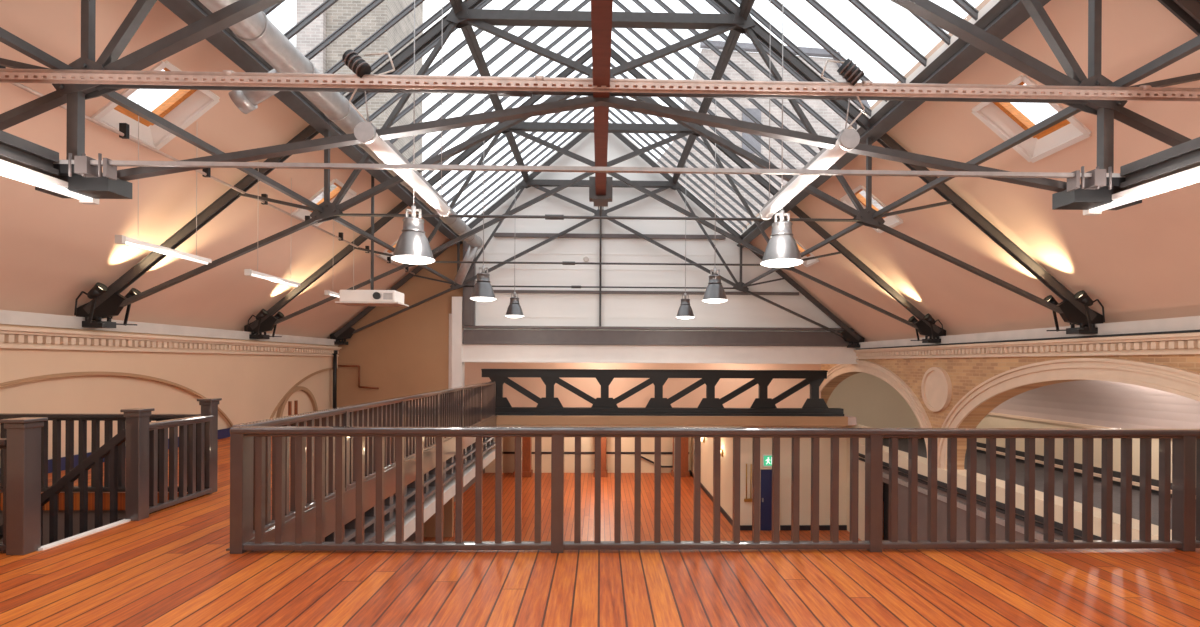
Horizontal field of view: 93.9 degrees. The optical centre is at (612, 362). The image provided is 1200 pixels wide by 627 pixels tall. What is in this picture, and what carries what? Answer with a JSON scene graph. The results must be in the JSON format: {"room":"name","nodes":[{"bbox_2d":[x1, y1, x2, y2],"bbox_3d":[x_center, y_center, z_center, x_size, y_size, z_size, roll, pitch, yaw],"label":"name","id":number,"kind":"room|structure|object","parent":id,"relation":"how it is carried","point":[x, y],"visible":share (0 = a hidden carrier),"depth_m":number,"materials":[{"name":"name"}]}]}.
{"room":"mezzanine hall","nodes":[
{"label":"mezzanine hall","id":0,"kind":"room"},
{"bbox_2d":[0,324,337,459],"bbox_3d":[-8.491,2.373,5.662,0.300,6.170,23.700,0,0,-1],"label":"wall","id":1,"kind":"structure","parent":0,"point":[250,387],"depth_m":10.30,"materials":[{"name":"beige paint"}]},
{"bbox_2d":[0,371,232,426],"bbox_3d":[-8.393,1.388,9.015,0.035,2.500,7.820,0,0,-1],"label":"trim","id":2,"kind":"structure","parent":1,"relation":"attached to","point":[50,376],"depth_m":9.16,"materials":[{"name":"beige paint"}]},
{"bbox_2d":[0,310,338,345],"bbox_3d":[-8.440,-0.627,5.613,0.370,0.190,23.600,0,0,-1],"label":"coping","id":3,"kind":"object","parent":1,"relation":"on","point":[7,317],"visible":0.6,"depth_m":9.99,"materials":[{"name":"grey paint"}]},
{"bbox_2d":[48,424,290,472],"bbox_3d":[-8.470,1.538,12.314,0.030,0.200,10.400,0,0,-1],"label":"baseboard","id":4,"kind":"structure","parent":1,"relation":"attached to","point":[222,433],"depth_m":8.96,"materials":[{"name":"blue paint"}]},
{"bbox_2d":[0,326,340,355],"bbox_3d":[-8.396,-0.347,5.614,0.460,0.290,23.600,0,0,-1],"label":"crown molding","id":5,"kind":"structure","parent":1,"relation":"attached to","point":[10,337],"depth_m":9.78,"materials":[{"name":"paint"}]},
{"bbox_2d":[276,386,317,417],"bbox_3d":[-8.559,1.137,15.263,0.100,1.000,2.000,0,0,-1],"label":"window","id":6,"kind":"structure","parent":1,"relation":"in","point":[300,400],"depth_m":15.27,"materials":[{"name":"beige paint"}]},
{"bbox_2d":[270,368,332,418],"bbox_3d":[-8.537,1.387,15.458,0.035,2.500,3.910,0,0,-1],"label":"trim","id":7,"kind":"structure","parent":1,"relation":"attached to","point":[326,369],"depth_m":15.03,"materials":[{"name":"beige paint"}]},
{"bbox_2d":[332,350,337,407],"bbox_3d":[-8.488,0.628,17.115,0.150,2.020,0.150,0,0,-1],"label":"pipe","id":8,"kind":"object","parent":1,"relation":"attached to","point":[335,353],"visible":0.82,"depth_m":17.07,"materials":[{"name":"black plastic"}]},
{"bbox_2d":[0,0,449,338],"bbox_3d":[-6.617,-2.517,5.703,4.000,3.628,23.700,0,0,-1],"label":"ceiling","id":9,"kind":"structure","parent":0,"point":[54,249],"depth_m":8.41,"materials":[{"name":"paint"}]},
{"bbox_2d":[91,60,219,149],"bbox_3d":[-5.650,-3.256,6.985,0.886,0.909,0.970,0,0,-1],"label":"window","id":10,"kind":"structure","parent":9,"relation":"attached to","point":[183,108],"depth_m":7.25,"materials":[{"name":"white paint"}]},
{"bbox_2d":[115,89,211,264],"bbox_3d":[-5.577,-2.295,7.042,0.080,1.894,1.470,0,0,-1],"label":"strip light","id":11,"kind":"object","parent":9,"relation":"hanging from","point":[119,239],"visible":0.94,"depth_m":6.83,"materials":[{"name":"white paint"}]},
{"bbox_2d":[244,160,299,286],"bbox_3d":[-5.629,-2.295,9.341,0.080,1.894,1.470,0,0,-1],"label":"strip light","id":12,"kind":"object","parent":9,"relation":"hanging from","point":[248,272],"visible":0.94,"depth_m":9.16,"materials":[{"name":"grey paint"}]},
{"bbox_2d":[291,179,356,226],"bbox_3d":[-5.744,-3.257,11.184,0.886,0.909,0.970,0,0,-1],"label":"window","id":13,"kind":"structure","parent":9,"relation":"attached to","point":[300,213],"depth_m":11.29,"materials":[{"name":"white paint"}]},
{"bbox_2d":[335,175,408,306],"bbox_3d":[-4.831,-2.552,11.315,1.220,2.755,0.640,0,0,-1],"label":"projector","id":14,"kind":"object","parent":9,"relation":"attached to","point":[392,298],"visible":0.96,"depth_m":11.05,"materials":[{"name":"white paint"}]},
{"bbox_2d":[335,301,408,306],"bbox_3d":[-4.838,-1.189,11.315,1.220,0.030,0.640,0,0,-1],"label":"tray","id":15,"kind":"object","parent":14,"relation":"on","point":[348,303],"depth_m":11.08,"materials":[{"name":"grey paint"}]},
{"bbox_2d":[263,0,593,222],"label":"window","id":16,"kind":"structure","parent":9,"relation":"attached to","point":[324,6],"depth_m":11.15,"materials":[{"name":"clear glass"}]},
{"bbox_2d":[0,468,484,545],"bbox_3d":[-7.163,3.669,17.595,3.500,3.590,20.900,0,0,-1],"label":"wall","id":17,"kind":"structure","parent":0,"point":[76,513],"depth_m":7.15,"materials":[{"name":"brown paint"}]},
{"bbox_2d":[485,437,689,472],"bbox_3d":[-2.596,3.712,28.049,13.100,3.550,0.200,0,0,-1],"label":"wall","id":18,"kind":"structure","parent":0,"point":[587,443],"depth_m":27.99,"materials":[{"name":"beige paint"}]},
{"bbox_2d":[337,121,841,536],"bbox_3d":[-0.392,-1.173,17.796,17.000,13.342,0.200,0,0,-1],"label":"wall","id":19,"kind":"structure","parent":0,"point":[558,307],"depth_m":17.67,"materials":[{"name":"white paint"}]},
{"bbox_2d":[226,415,497,550],"bbox_3d":[-3.527,1.847,11.289,0.110,0.430,12.670,0,0,-1],"label":"trim","id":20,"kind":"structure","parent":19,"relation":"attached to","point":[450,444],"depth_m":7.87,"materials":[{"name":"beige paint"}]},
{"bbox_2d":[232,381,494,539],"bbox_3d":[-3.526,1.112,11.169,0.125,1.100,12.210,0,0,-1],"label":"balustrade","id":21,"kind":"object","parent":20,"relation":"on","point":[469,405],"visible":0.69,"depth_m":7.65,"materials":[{"name":"brown wood"}]},
{"bbox_2d":[361,449,494,550],"bbox_3d":[-3.672,2.837,11.286,0.330,0.250,12.670,0,0,-1],"label":"trim","id":22,"kind":"structure","parent":19,"relation":"attached to","point":[489,456],"depth_m":11.02,"materials":[{"name":"grey paint"}]},
{"bbox_2d":[449,297,464,387],"bbox_3d":[-4.914,-0.095,17.615,0.440,3.940,0.360,0,0,-1],"label":"pier","id":23,"kind":"object","parent":19,"relation":"attached to","point":[456,366],"visible":0.61,"depth_m":17.44,"materials":[{"name":"white paint"}]},
{"bbox_2d":[493,225,798,325],"bbox_3d":[0.820,-2.876,17.672,10.200,3.480,0.100,0,0,-1],"label":"frame","id":24,"kind":"object","parent":19,"relation":"attached to","point":[532,235],"visible":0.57,"depth_m":17.62,"materials":[{"name":"grey metal"}]},
{"bbox_2d":[475,205,831,319],"bbox_3d":[1.212,-3.582,17.725,11.578,4.335,0.012,0,0,-1],"label":"trim","id":25,"kind":"structure","parent":19,"relation":"attached to","point":[500,205],"depth_m":17.70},
{"bbox_2d":[463,326,856,345],"bbox_3d":[1.576,-0.842,17.640,12.470,0.580,0.200,0,0,-1],"label":"beam","id":26,"kind":"structure","parent":19,"relation":"attached to","point":[508,337],"depth_m":17.58,"materials":[{"name":"grey metal"}]},
{"bbox_2d":[463,240,475,325],"bbox_3d":[-4.474,-2.507,17.479,0.350,2.670,0.230,0,0,-1],"label":"post","id":27,"kind":"object","parent":26,"relation":"on","point":[468,304],"visible":0.61,"depth_m":17.36,"materials":[{"name":"grey metal"}]},
{"bbox_2d":[462,344,858,363],"bbox_3d":[1.555,-0.282,17.754,12.500,0.580,0.370,0,0,-1],"label":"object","id":28,"kind":"structure","parent":19,"relation":"attached to","point":[470,352],"depth_m":17.61,"materials":[{"name":"white paint"}]},
{"bbox_2d":[481,369,843,415],"bbox_3d":[1.662,0.963,18.292,11.750,1.490,0.440,0,0,-1],"label":"girder","id":29,"kind":"object","parent":19,"relation":"attached to","point":[548,405],"visible":0.98,"depth_m":18.17,"materials":[{"name":"black metal"}]},
{"bbox_2d":[496,415,847,425],"bbox_3d":[1.244,1.831,17.757,12.500,0.290,0.150,0,0,-1],"label":"trim","id":30,"kind":"structure","parent":19,"relation":"attached to","point":[500,419],"depth_m":17.70,"materials":[{"name":"beige paint"}]},
{"bbox_2d":[0,415,1199,626],"bbox_3d":[-0.190,1.814,8.098,17.000,0.270,28.200,0,0,-1],"label":"floor","id":31,"kind":"structure","parent":0,"point":[171,567],"depth_m":4.23,"materials":[{"name":"brown wood"}]},
{"bbox_2d":[0,438,6,552],"bbox_3d":[-6.766,1.151,4.850,3.060,0.990,0.125,0,0,-1],"label":"balustrade","id":32,"kind":"object","parent":31,"relation":"on","point":[3,441],"visible":0.36,"depth_m":4.86,"materials":[{"name":"brown wood"}]},
{"bbox_2d":[0,417,47,554],"bbox_3d":[-5.136,1.069,4.887,0.210,1.170,0.210,0,0,-1],"label":"newel post","id":33,"kind":"object","parent":31,"relation":"on","point":[23,475],"visible":1,"depth_m":4.82,"materials":[{"name":"brown wood"}]},
{"bbox_2d":[0,429,125,545],"bbox_3d":[-6.515,2.434,5.411,3.068,3.494,1.040,0,0,-1],"label":"staircase","id":34,"kind":"structure","parent":31,"relation":"on","point":[50,495],"depth_m":5.88,"materials":[{"name":"blue paint"}]},
{"bbox_2d":[38,519,130,550],"bbox_3d":[-5.066,1.662,5.413,0.070,0.055,0.950,0,0,-1],"label":"trim","id":35,"kind":"structure","parent":31,"relation":"on","point":[45,547],"depth_m":5.34,"materials":[{"name":"white paint"}]},
{"bbox_2d":[0,413,200,491],"bbox_3d":[-6.791,1.146,7.090,3.110,1.000,0.125,0,0,-1],"label":"balustrade","id":36,"kind":"object","parent":31,"relation":"on","point":[108,419],"visible":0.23,"depth_m":7.06,"materials":[{"name":"brown wood"}]},
{"bbox_2d":[120,408,154,520],"bbox_3d":[-5.029,1.070,5.929,0.200,1.170,0.200,0,0,-1],"label":"newel post","id":37,"kind":"object","parent":31,"relation":"on","point":[137,419],"visible":0.99,"depth_m":5.86,"materials":[{"name":"brown wood"}]},
{"bbox_2d":[149,415,213,512],"bbox_3d":[-5.073,1.155,6.543,0.125,1.000,1.080,0,0,-1],"label":"balustrade","id":38,"kind":"object","parent":31,"relation":"on","point":[172,424],"visible":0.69,"depth_m":6.50,"materials":[{"name":"brown wood"}]},
{"bbox_2d":[197,398,221,492],"bbox_3d":[-5.146,1.054,7.147,0.190,1.200,0.190,0,0,-1],"label":"newel post","id":39,"kind":"object","parent":31,"relation":"on","point":[209,406],"visible":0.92,"depth_m":7.13,"materials":[{"name":"brown wood"}]},
{"bbox_2d":[230,426,1199,553],"bbox_3d":[2.347,1.142,5.054,11.370,1.100,0.125,0,0,-1],"label":"balustrade","id":40,"kind":"object","parent":31,"relation":"on","point":[1185,442],"visible":1,"depth_m":5.00,"materials":[{"name":"brown wood"}]},
{"bbox_2d":[497,425,742,427],"bbox_3d":[-1.095,1.994,22.831,10.250,0.080,10.300,0,0,-1],"label":"ceiling","id":41,"kind":"structure","parent":0,"point":[497,425],"depth_m":17.70,"materials":[{"name":"beige paint"}]},
{"bbox_3d":[-3.886,2.511,11.281,0.300,0.900,12.670,0,0,-1],"label":"trim","id":42,"kind":"structure","parent":41,"relation":"attached to","visible":0},
{"bbox_2d":[325,437,494,550],"bbox_3d":[-3.626,2.312,11.332,0.220,0.500,12.760,0,0,-1],"label":"ledge","id":43,"kind":"object","parent":42,"relation":"attached to","point":[469,453],"visible":0.35,"depth_m":9.75,"materials":[{"name":"grey metal"}]},
{"bbox_2d":[465,362,820,407],"bbox_3d":[-0.615,0.487,20.692,16.700,2.420,0.200,0,0,-1],"label":"wall","id":44,"kind":"structure","parent":0,"point":[473,372],"depth_m":20.63,"materials":[{"name":"paint"}]},
{"bbox_2d":[414,473,883,549],"bbox_3d":[1.962,5.560,16.148,21.700,0.100,24.200,0,0,-1],"label":"floor","id":45,"kind":"structure","parent":0,"point":[587,479],"depth_m":20.69,"materials":[{"name":"brown wood"}]},
{"bbox_2d":[513,437,532,476],"bbox_3d":[-4.327,3.748,27.160,0.870,3.460,0.620,0,0,-1],"label":"column","id":46,"kind":"structure","parent":45,"relation":"on","point":[526,441],"depth_m":26.91,"materials":[{"name":"brown wood"}]},
{"bbox_2d":[593,437,606,476],"bbox_3d":[-0.578,3.767,27.244,0.670,3.460,0.620,0,0,-1],"label":"column","id":47,"kind":"structure","parent":45,"relation":"on","point":[603,439],"depth_m":26.99,"materials":[{"name":"brown wood"}]},
{"bbox_2d":[671,437,689,476],"bbox_3d":[3.321,3.787,27.331,0.820,3.460,0.620,0,0,-1],"label":"column","id":48,"kind":"structure","parent":45,"relation":"on","point":[684,440],"depth_m":27.09,"materials":[{"name":"brown wood"}]},
{"bbox_2d":[690,437,732,519],"bbox_3d":[4.107,3.746,23.498,0.200,3.550,9.600,0,0,-1],"label":"wall","id":49,"kind":"structure","parent":0,"point":[726,479],"depth_m":20.85,"materials":[{"name":"beige paint"}]},
{"bbox_2d":[740,424,871,540],"bbox_3d":[6.057,3.755,17.940,3.850,3.550,1.600,0,0,-1],"label":"wall","id":50,"kind":"structure","parent":0,"point":[746,443],"depth_m":18.54,"materials":[{"name":"beige paint"}]},
{"bbox_2d":[760,467,771,530],"bbox_3d":[5.166,4.486,18.465,0.720,2.080,0.110,0,0,-1],"label":"door","id":51,"kind":"structure","parent":50,"relation":"in","point":[765,472],"depth_m":18.46,"materials":[{"name":"blue paint"}]},
{"bbox_2d":[742,0,1199,341],"bbox_3d":[6.380,-2.452,5.994,4.000,3.628,23.700,0,0,-1],"label":"ceiling","id":52,"kind":"structure","parent":0,"point":[1141,261],"depth_m":8.51,"materials":[{"name":"paint"}]},
{"bbox_2d":[759,175,819,220],"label":"tube light","id":53,"kind":"object","parent":52,"relation":"hanging from","point":[797,183],"depth_m":6.33,"materials":[{"name":"white plastic"}]},
{"bbox_2d":[762,139,847,218],"bbox_3d":[1.997,-1.910,5.976,0.140,0.140,2.340,0,0,-1],"label":"diffuser","id":54,"kind":"object","parent":53,"relation":"attached to","point":[825,158],"depth_m":5.79,"materials":[{"name":"white plastic"}]},
{"bbox_2d":[609,0,999,234],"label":"window","id":55,"kind":"structure","parent":52,"relation":"attached to","point":[965,5],"depth_m":10.73,"materials":[{"name":"clear glass"}]},
{"bbox_2d":[840,185,902,232],"bbox_3d":[5.271,-3.202,11.430,0.886,0.909,0.970,0,0,-1],"label":"window","id":56,"kind":"structure","parent":52,"relation":"attached to","point":[892,221],"depth_m":11.50,"materials":[{"name":"white paint"}]},
{"bbox_2d":[971,75,1091,162],"bbox_3d":[5.364,-3.201,7.231,0.886,0.909,0.970,0,0,-1],"label":"window","id":57,"kind":"structure","parent":52,"relation":"attached to","point":[1004,119],"depth_m":7.50,"materials":[{"name":"white paint"}]},
{"bbox_2d":[827,372,1171,482],"bbox_3d":[10.510,0.883,8.437,5.000,4.300,28.400,0,0,-1],"label":"wall","id":58,"kind":"structure","parent":0,"point":[875,403],"depth_m":22.41,"materials":[{"name":"beige paint"}]},
{"bbox_2d":[76,0,1102,333],"bbox_3d":[-0.183,-4.080,9.098,16.600,7.117,0.260,0,0,-1],"label":"roof truss","id":59,"kind":"object","parent":58,"relation":"on","point":[111,303],"visible":0.79,"depth_m":9.06,"materials":[{"name":"black metal"}]},
{"bbox_2d":[74,282,108,322],"bbox_3d":[-8.005,-0.929,8.651,0.423,0.626,0.323,0,0,24],"label":"uplighter","id":60,"kind":"object","parent":59,"relation":"attached to","point":[99,288],"visible":1,"depth_m":8.61,"materials":[{"name":"black metal"}]},
{"bbox_2d":[589,0,612,206],"bbox_3d":[-0.017,-3.434,1.546,0.320,2.427,15.092,0,0,-1],"label":"beam","id":61,"kind":"structure","parent":59,"relation":"hanging from","point":[600,186],"depth_m":4.63,"materials":[{"name":"red metal"}]},
{"bbox_2d":[0,68,1199,101],"bbox_3d":[-0.093,-2.334,4.679,12.400,0.112,0.066,0,0,-1],"label":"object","id":62,"kind":"structure","parent":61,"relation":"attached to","point":[56,76],"depth_m":4.67,"materials":[{"name":"metal"}]},
{"bbox_2d":[342,49,370,77],"bbox_3d":[-2.101,-2.455,4.604,0.224,0.221,0.134,0,0,-1],"label":"floodlight","id":63,"kind":"object","parent":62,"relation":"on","point":[359,66],"visible":0.98,"depth_m":4.55,"materials":[{"name":"black metal"}]},
{"bbox_2d":[837,58,864,85],"bbox_3d":[1.998,-2.435,4.696,0.224,0.221,0.134,0,0,-1],"label":"floodlight","id":64,"kind":"object","parent":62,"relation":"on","point":[848,70],"visible":0.99,"depth_m":4.64,"materials":[{"name":"black metal"}]},
{"bbox_2d":[1073,290,1104,329],"bbox_3d":[7.620,-0.851,9.000,0.423,0.626,0.323,0,0,-27],"label":"uplighter","id":65,"kind":"object","parent":59,"relation":"attached to","point":[1084,298],"visible":1,"depth_m":8.95,"materials":[{"name":"black metal"}]},
{"bbox_2d":[244,48,945,342],"bbox_3d":[-0.277,-4.080,13.297,16.600,7.117,0.260,0,0,-1],"label":"roof truss","id":66,"kind":"object","parent":58,"relation":"on","point":[268,322],"visible":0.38,"depth_m":13.26,"materials":[{"name":"black metal"}]},
{"bbox_2d":[330,133,863,347],"bbox_3d":[-0.369,-4.080,17.446,16.600,7.117,0.260,0,0,-1],"label":"roof truss","id":67,"kind":"object","parent":58,"relation":"on","point":[346,332],"visible":0.84,"depth_m":17.42,"materials":[{"name":"black metal"}]},
{"bbox_2d":[0,0,1199,209],"bbox_3d":[-0.088,-4.079,4.864,16.600,7.117,0.330,0,0,-1],"label":"roof truss","id":68,"kind":"object","parent":58,"relation":"on","point":[1186,11],"visible":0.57,"depth_m":4.88,"materials":[{"name":"grey metal"}]},
{"bbox_2d":[0,130,58,174],"bbox_3d":[-4.557,-1.633,2.844,0.120,0.180,3.490,0,0,-1],"label":"channel","id":69,"kind":"object","parent":68,"relation":"attached to","point":[16,150],"visible":0.93,"depth_m":4.35,"materials":[{"name":"grey paint"}]},
{"bbox_2d":[0,159,98,204],"bbox_3d":[-4.584,-1.458,4.028,0.120,0.110,1.860,0,0,-1],"label":"light","id":70,"kind":"object","parent":69,"relation":"attached to","point":[7,169],"visible":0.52,"depth_m":4.46,"materials":[{"name":"white paint"}]},
{"bbox_2d":[0,66,414,274],"bbox_3d":[-5.856,-2.774,7.521,0.080,0.170,19.300,0,0,-1],"label":"conduit pipe","id":71,"kind":"object","parent":68,"relation":"attached to","point":[123,132],"visible":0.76,"depth_m":7.47,"materials":[{"name":"metal"}]},
{"bbox_2d":[0,27,456,284],"bbox_3d":[-4.587,-2.443,5.749,0.070,0.070,23.700,0,0,-1],"label":"bar","id":72,"kind":"object","parent":68,"relation":"attached to","point":[6,37],"visible":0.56,"depth_m":5.77,"materials":[{"name":"grey paint"}]},
{"bbox_2d":[158,0,462,244],"bbox_3d":[-4.530,-3.838,5.750,0.202,0.348,23.700,0,0,-1],"label":"purlin","id":73,"kind":"object","parent":68,"relation":"attached to","point":[225,41],"visible":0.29,"depth_m":7.90,"materials":[{"name":"grey paint"}]},
{"bbox_2d":[349,88,409,163],"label":"tube light","id":74,"kind":"object","parent":68,"relation":"hanging from","point":[385,151],"depth_m":4.80,"materials":[{"name":"white plastic"}]},
{"bbox_2d":[393,170,450,216],"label":"tube light","id":75,"kind":"object","parent":68,"relation":"hanging from","point":[413,178],"depth_m":6.22,"materials":[{"name":"white plastic"}]},
{"bbox_2d":[365,133,448,214],"bbox_3d":[-2.102,-1.931,5.884,0.140,0.140,2.340,0,0,-1],"label":"diffuser","id":76,"kind":"object","parent":75,"relation":"attached to","point":[383,149],"depth_m":5.68,"materials":[{"name":"white plastic"}]},
{"bbox_2d":[449,0,528,181],"bbox_3d":[-2.402,-5.711,5.797,0.148,0.260,23.700,0,0,-1],"label":"purlin","id":77,"kind":"object","parent":68,"relation":"attached to","point":[468,32],"visible":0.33,"depth_m":10.68,"materials":[{"name":"grey paint"}]},
{"bbox_2d":[391,0,434,264],"bbox_3d":[-2.448,-3.417,6.917,0.514,4.369,0.514,0,0,-1],"label":"pendant lamp","id":78,"kind":"object","parent":77,"relation":"hanging from","point":[412,246],"visible":1,"depth_m":6.80,"materials":[{"name":"metal"}]},
{"bbox_2d":[470,94,495,300],"bbox_3d":[-2.563,-3.417,11.145,0.514,4.369,0.514,0,0,-1],"label":"pendant lamp","id":79,"kind":"object","parent":77,"relation":"hanging from","point":[482,290],"visible":1,"depth_m":11.03,"materials":[{"name":"metal"}]},
{"bbox_2d":[505,157,523,317],"bbox_3d":[-2.654,-3.418,15.244,0.514,4.369,0.514,0,0,-1],"label":"pendant lamp","id":80,"kind":"object","parent":77,"relation":"hanging from","point":[514,310],"visible":1,"depth_m":15.12,"materials":[{"name":"metal"}]},
{"bbox_2d":[53,153,1124,191],"bbox_3d":[-0.098,-1.605,4.734,9.000,0.190,0.130,0,0,-1],"label":"rod","id":81,"kind":"object","parent":68,"relation":"attached to","point":[85,166],"visible":0.98,"depth_m":4.70,"materials":[{"name":"metal"}]},
{"bbox_2d":[673,0,754,183],"bbox_3d":[2.197,-5.688,5.900,0.148,0.260,23.700,0,0,-1],"label":"purlin","id":82,"kind":"object","parent":68,"relation":"attached to","point":[746,6],"visible":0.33,"depth_m":10.67,"materials":[{"name":"grey paint"}]},
{"bbox_2d":[676,215,693,318],"bbox_3d":[2.005,-3.394,15.348,0.514,4.369,0.514,0,0,-1],"label":"pendant lamp","id":83,"kind":"object","parent":82,"relation":"hanging from","point":[685,311],"visible":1,"depth_m":15.23,"materials":[{"name":"metal"}]},
{"bbox_2d":[702,98,727,302],"bbox_3d":[2.066,-3.394,11.249,0.514,4.369,0.514,0,0,-1],"label":"pendant lamp","id":84,"kind":"object","parent":82,"relation":"hanging from","point":[714,292],"visible":0.98,"depth_m":11.13,"materials":[{"name":"metal"}]},
{"bbox_2d":[761,0,802,267],"bbox_3d":[2.131,-3.394,7.019,0.514,4.369,0.514,0,0,-1],"label":"pendant lamp","id":85,"kind":"object","parent":82,"relation":"hanging from","point":[781,251],"visible":1,"depth_m":6.90,"materials":[{"name":"metal"}]},
{"bbox_2d":[802,96,864,169],"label":"tube light","id":86,"kind":"object","parent":68,"relation":"hanging from","point":[847,138],"depth_m":4.89,"materials":[{"name":"white plastic"}]},
{"bbox_2d":[737,0,1050,247],"bbox_3d":[4.307,-3.793,5.947,0.202,0.348,23.700,0,0,-1],"label":"purlin","id":87,"kind":"object","parent":68,"relation":"attached to","point":[1005,16],"visible":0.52,"depth_m":7.25,"materials":[{"name":"grey paint"}]},
{"bbox_2d":[742,35,1199,286],"bbox_3d":[4.350,-2.398,5.948,0.070,0.070,23.700,0,0,-1],"label":"bar","id":88,"kind":"object","parent":68,"relation":"attached to","point":[1192,45],"visible":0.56,"depth_m":5.77,"materials":[{"name":"grey paint"}]},
{"bbox_2d":[1120,137,1199,187],"bbox_3d":[4.441,-1.588,3.045,0.120,0.180,3.490,0,0,-1],"label":"channel","id":89,"kind":"object","parent":68,"relation":"attached to","point":[1184,156],"visible":0.93,"depth_m":4.45,"materials":[{"name":"grey paint"}]},
{"bbox_2d":[1083,166,1199,215],"bbox_3d":[4.414,-1.413,4.229,0.120,0.110,1.860,0,0,-1],"label":"light","id":90,"kind":"object","parent":89,"relation":"attached to","point":[1190,176],"visible":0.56,"depth_m":4.54,"materials":[{"name":"white paint"}]},
{"bbox_2d":[859,453,1100,539],"bbox_3d":[8.234,2.931,5.986,0.560,0.220,23.600,0,0,-1],"label":"sill","id":91,"kind":"structure","parent":58,"relation":"attached to","point":[1078,532],"depth_m":11.64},
{"bbox_2d":[854,332,1199,358],"bbox_3d":[8.140,-0.264,5.983,0.460,0.290,23.600,0,0,-1],"label":"crown molding","id":92,"kind":"structure","parent":58,"relation":"attached to","point":[1179,343],"depth_m":9.85,"materials":[{"name":"paint"}]},
{"bbox_2d":[856,330,1199,349],"bbox_3d":[7.972,-0.435,5.929,0.030,0.030,23.500,0,0,-1],"label":"cable","id":93,"kind":"object","parent":92,"relation":"on","point":[1183,331],"visible":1,"depth_m":9.81,"materials":[{"name":"black plastic"}]},
{"bbox_2d":[859,443,1195,548],"bbox_3d":[8.245,2.671,5.986,0.540,0.300,23.600,0,0,-1],"label":"sill","id":94,"kind":"structure","parent":58,"relation":"attached to","point":[902,456],"depth_m":10.80,"materials":[{"name":"beige paint"}]},
{"bbox_2d":[856,316,1199,348],"bbox_3d":[8.186,-0.544,5.984,0.370,0.190,23.600,0,0,-1],"label":"coping","id":95,"kind":"object","parent":58,"relation":"on","point":[1192,322],"visible":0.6,"depth_m":10.02,"materials":[{"name":"grey paint"}]},
{"bbox_2d":[921,438,1171,497],"bbox_3d":[12.752,2.884,8.387,0.100,0.320,28.200,0,0,-1],"label":"trim","id":96,"kind":"structure","parent":58,"relation":"attached to","point":[1135,478],"depth_m":15.18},
{"bbox_2d":[977,412,1171,493],"bbox_3d":[12.655,2.293,8.385,0.300,1.300,28.200,0,0,-1],"label":"ledge","id":97,"kind":"object","parent":58,"relation":"attached to","point":[989,413],"depth_m":15.77,"materials":[{"name":"paint"}]},
{"bbox_2d":[821,332,1199,540],"bbox_3d":[8.213,2.456,8.386,0.420,6.170,28.400,0,0,-1],"label":"wall","id":98,"kind":"structure","parent":0,"point":[965,374],"depth_m":12.77,"materials":[{"name":"yellow brick"}]},
{"bbox_2d":[689,470,846,529],"bbox_3d":[5.803,5.449,23.316,3.700,0.160,9.640,0,0,-1],"label":"baseboard","id":99,"kind":"structure","parent":98,"relation":"attached to","point":[742,527],"depth_m":18.53,"materials":[{"name":"black paint"}]},
{"bbox_2d":[820,360,931,463],"bbox_3d":[7.753,1.319,17.800,0.090,2.800,8.374,0,0,-1],"label":"trim","id":100,"kind":"structure","parent":98,"relation":"attached to","point":[877,370],"depth_m":15.81,"materials":[{"name":"paint"}]},
{"bbox_2d":[883,482,888,540],"bbox_3d":[8.063,4.490,15.985,0.120,2.100,1.200,0,0,-1],"label":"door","id":101,"kind":"structure","parent":98,"relation":"in","point":[886,486],"depth_m":16.42,"materials":[{"name":"black wood"}]},
{"bbox_2d":[921,367,951,411],"bbox_3d":[7.846,0.639,13.579,0.100,1.080,1.080,0,0,-1],"label":"medallion","id":102,"kind":"object","parent":98,"relation":"attached to","point":[936,386],"visible":1,"depth_m":13.55,"materials":[{"name":"paint"}]},
{"bbox_2d":[883,473,1056,539],"bbox_3d":[8.019,3.220,5.681,0.050,0.120,23.000,0,0,-1],"label":"rail","id":103,"kind":"object","parent":98,"relation":"attached to","point":[1018,528],"visible":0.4,"depth_m":12.44,"materials":[{"name":"metal"}]},
{"bbox_2d":[937,358,1199,469],"bbox_3d":[7.941,1.320,9.380,0.090,2.800,8.420,0,0,-1],"label":"trim","id":104,"kind":"structure","parent":98,"relation":"attached to","point":[1178,381],"depth_m":9.56,"materials":[{"name":"paint"}]},
{"bbox_2d":[883,439,1195,536],"bbox_3d":[10.709,3.114,8.442,4.580,0.160,28.400,0,0,-1],"label":"floor","id":105,"kind":"structure","parent":0,"point":[902,443],"depth_m":14.11,"materials":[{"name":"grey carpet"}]},
{"bbox_2d":[991,380,1199,428],"bbox_3d":[10.611,0.613,8.439,4.400,2.120,28.400,0,0,-1],"label":"ceiling","id":106,"kind":"structure","parent":0,"point":[1110,404],"depth_m":13.98,"materials":[{"name":"grey paint"}]},
{"bbox_3d":[2.499,-2.619,-6.046,21.700,10.622,0.200,0,0,-1],"label":"wall","id":107,"kind":"structure","parent":0,"visible":0},
{"bbox_2d":[199,0,482,284],"bbox_3d":[-3.772,-2.813,4.726,0.888,1.342,21.618,0,0,-1],"label":"ventilation duct","id":108,"kind":"object","parent":107,"relation":"attached to","point":[257,31],"visible":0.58,"depth_m":6.19,"materials":[{"name":"metal"}]},
{"label":"outside","id":109,"kind":"structure","parent":0,"visible":0},
{"bbox_2d":[296,0,422,203],"bbox_3d":[-14.285,-9.592,32.638,4.800,30.400,6.500,0,0,-1],"label":"brick building","id":110,"kind":"structure","parent":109,"point":[339,13],"depth_m":29.71,"materials":[{"name":"beige brick"}]},
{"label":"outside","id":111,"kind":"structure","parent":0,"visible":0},
{"bbox_2d":[657,40,882,233],"bbox_3d":[8.957,-5.750,33.083,14.130,22.950,6.250,0,0,-1],"label":"brick building","id":112,"kind":"structure","parent":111,"point":[817,105],"depth_m":30.16,"materials":[{"name":"grey brick"}]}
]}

